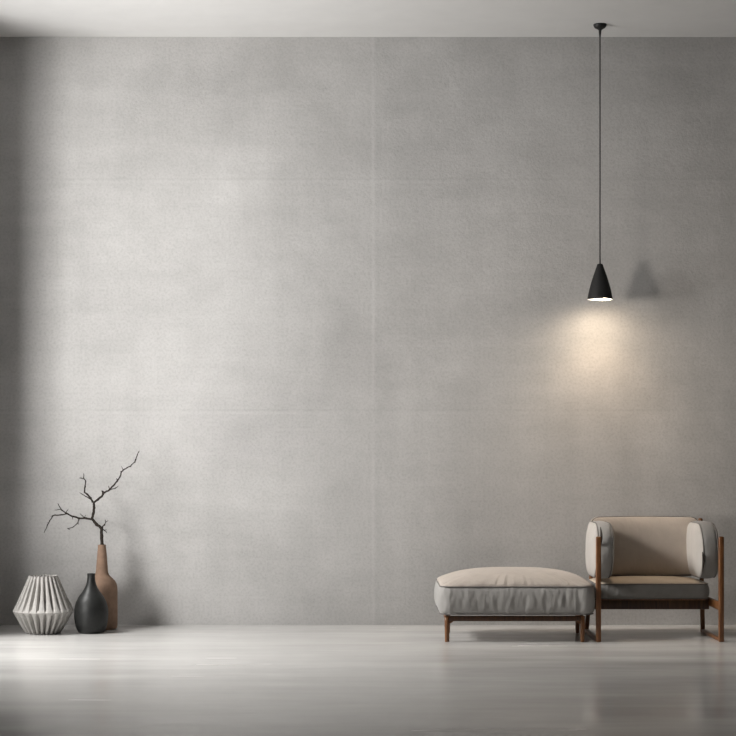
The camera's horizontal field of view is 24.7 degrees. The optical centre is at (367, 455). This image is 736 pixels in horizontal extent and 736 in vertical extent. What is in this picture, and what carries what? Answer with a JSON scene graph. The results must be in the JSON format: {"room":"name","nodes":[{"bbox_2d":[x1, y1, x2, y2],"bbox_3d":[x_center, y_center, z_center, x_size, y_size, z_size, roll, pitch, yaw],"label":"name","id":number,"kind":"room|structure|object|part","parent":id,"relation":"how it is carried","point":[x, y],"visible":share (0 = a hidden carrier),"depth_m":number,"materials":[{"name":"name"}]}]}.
{"room":"living room","nodes":[
{"label":"living room","id":0,"kind":"room"},
{"bbox_2d":[0,37,735,624],"bbox_3d":[0.125,-0.744,10.100,5.650,3.500,0.200,0,0,0],"label":"wall","id":1,"kind":"structure","parent":0,"point":[329,295],"depth_m":10.00,"materials":[{"name":"concrete"}]},
{"bbox_2d":[0,625,735,735],"bbox_3d":[0.125,1.106,4.250,5.650,0.200,11.900,0,0,0],"label":"floor","id":2,"kind":"structure","parent":0,"point":[125,680],"depth_m":7.53,"materials":[{"name":"wood"}]},
{"bbox_2d":[13,575,73,633],"bbox_3d":[-1.846,0.842,9.550,0.342,0.326,0.342,0,0,0],"label":"ribbed vase","id":3,"kind":"object","parent":2,"relation":"on","point":[43,606],"visible":1,"depth_m":9.45,"materials":[{"name":"grey ceramic"}]},
{"bbox_2d":[74,573,107,633],"bbox_3d":[-1.575,0.837,9.560,0.193,0.338,0.193,0,0,0],"label":"bottle vase","id":4,"kind":"object","parent":2,"relation":"on","point":[91,608],"visible":1,"depth_m":9.49,"materials":[{"name":"black ceramic"}]},
{"bbox_2d":[95,544,117,629],"bbox_3d":[-1.545,0.760,9.760,0.180,0.491,0.180,0,0,0],"label":"bottle vase","id":5,"kind":"object","parent":2,"relation":"on","point":[105,583],"visible":0.64,"depth_m":9.72,"materials":[{"name":"ceramic"}]},
{"bbox_2d":[44,452,138,544],"bbox_3d":[-1.605,0.298,9.761,0.578,0.658,0.095,0,0,3],"label":"bare branch","id":6,"kind":"object","parent":5,"relation":"in","point":[113,485],"visible":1,"depth_m":9.75,"materials":[{"name":"black plant"}]},
{"bbox_2d":[434,567,594,641],"bbox_3d":[0.804,0.813,9.345,0.860,0.386,0.612,0,0,0],"label":"ottoman","id":7,"kind":"object","parent":2,"relation":"on","point":[484,590],"visible":1,"depth_m":9.05,"materials":[{"name":"beige fabric"}]},
{"bbox_3d":[0.428,0.936,9.095,0.028,0.140,0.028,0,0,0],"label":"leg","id":8,"kind":"part","parent":7,"relation":"part of","materials":[{"name":"brown wood"}]},
{"bbox_2d":[434,567,594,613],"bbox_3d":[0.804,0.744,9.346,0.858,0.248,0.610,0,0,0],"label":"seat cushion","id":9,"kind":"object","parent":7,"relation":"on","point":[484,590],"depth_m":9.05,"materials":[{"name":"beige fabric"}]},
{"bbox_3d":[0.794,0.880,9.095,0.733,0.029,0.020,0,0,0],"label":"rail","id":10,"kind":"part","parent":7,"relation":"part of","materials":[{"name":"brown wood"}]},
{"bbox_3d":[1.192,0.936,9.560,0.028,0.140,0.028,0,0,0],"label":"leg","id":11,"kind":"part","parent":7,"relation":"part of","materials":[{"name":"brown wood"}]},
{"bbox_3d":[1.161,0.936,9.095,0.028,0.140,0.028,0,0,0],"label":"leg","id":12,"kind":"part","parent":7,"relation":"part of","materials":[{"name":"brown wood"}]},
{"bbox_2d":[585,516,723,641],"bbox_3d":[1.584,0.675,9.420,0.714,0.663,0.686,0,0,0],"label":"armchair","id":13,"kind":"object","parent":2,"relation":"on","point":[634,562],"visible":0.98,"depth_m":9.38,"materials":[{"name":"beige fabric"}]},
{"bbox_3d":[1.284,0.706,9.670,0.029,0.600,0.206,0,0,25],"label":"leg","id":14,"kind":"part","parent":13,"relation":"part of","materials":[{"name":"brown wood"}]},
{"bbox_3d":[1.247,0.996,9.340,0.022,0.018,0.480,0,0,0],"label":"floor rail","id":15,"kind":"part","parent":13,"relation":"part of","materials":[{"name":"brown wood"}]},
{"bbox_3d":[1.247,0.721,9.090,0.028,0.570,0.026,0,0,0],"label":"leg","id":16,"kind":"part","parent":13,"relation":"part of","materials":[{"name":"brown wood"}]},
{"bbox_2d":[585,521,613,578],"bbox_3d":[1.293,0.521,9.375,0.131,0.313,0.477,0,0,0],"label":"cushion","id":17,"kind":"object","parent":13,"relation":"on","point":[604,529],"depth_m":9.20,"materials":[{"name":"beige fabric"}]},
{"bbox_2d":[591,516,696,576],"bbox_3d":[1.579,0.519,9.615,0.632,0.352,0.182,0,0,0],"label":"cushion","id":18,"kind":"object","parent":13,"relation":"on","point":[644,546],"depth_m":9.55,"materials":[{"name":"beige fabric"}]},
{"bbox_2d":[588,576,708,597],"bbox_3d":[1.577,0.737,9.485,0.643,0.113,0.390,0,0,0],"label":"seat cushion","id":19,"kind":"object","parent":13,"relation":"on","point":[614,586],"depth_m":9.30,"materials":[{"name":"beige fabric"}]},
{"bbox_3d":[1.579,0.828,9.390,0.652,0.057,0.024,0,0,0],"label":"rail","id":20,"kind":"part","parent":13,"relation":"part of","materials":[{"name":"brown wood"}]},
{"bbox_3d":[1.920,0.683,9.670,0.025,0.645,0.188,0,0,6],"label":"leg","id":21,"kind":"part","parent":13,"relation":"part of","materials":[{"name":"brown wood"}]},
{"bbox_2d":[686,521,717,578],"bbox_3d":[1.866,0.521,9.374,0.131,0.314,0.478,0,0,0],"label":"cushion","id":22,"kind":"object","parent":13,"relation":"on","point":[701,536],"depth_m":9.20,"materials":[{"name":"beige fabric"}]},
{"bbox_3d":[1.911,0.996,9.340,0.022,0.018,0.480,0,0,0],"label":"floor rail","id":23,"kind":"part","parent":13,"relation":"part of","materials":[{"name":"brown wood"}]},
{"bbox_3d":[1.911,0.815,9.340,0.018,0.046,0.480,0,0,0],"label":"rail","id":24,"kind":"part","parent":13,"relation":"part of","materials":[{"name":"brown wood"}]},
{"bbox_3d":[1.911,0.721,9.090,0.028,0.570,0.026,0,0,0],"label":"leg","id":25,"kind":"part","parent":13,"relation":"part of","materials":[{"name":"brown wood"}]},
{"bbox_2d":[0,0,735,36],"bbox_3d":[0.125,-2.594,4.250,5.650,0.200,11.900,0,0,0],"label":"ceiling","id":26,"kind":"structure","parent":0,"point":[18,18],"depth_m":9.58,"materials":[{"name":"paint"}]},
{"bbox_2d":[587,23,612,300],"bbox_3d":[1.341,-1.699,9.710,0.144,1.590,0.144,0,0,0],"label":"pendant lamp","id":27,"kind":"object","parent":26,"relation":"hanging from","point":[600,290],"visible":1,"depth_m":9.70,"materials":[{"name":"black metal"}]},
{"bbox_3d":[1.341,-1.007,9.710,0.144,0.205,0.144,0,0,0],"label":"lamp shade","id":28,"kind":"part","parent":27,"relation":"part of","materials":[{"name":"black paint"}]},
{"bbox_3d":[1.341,-1.766,9.710,0.007,1.316,0.007,0,0,0],"label":"cord","id":29,"kind":"part","parent":27,"relation":"part of","materials":[{"name":"black metal"}]}
]}

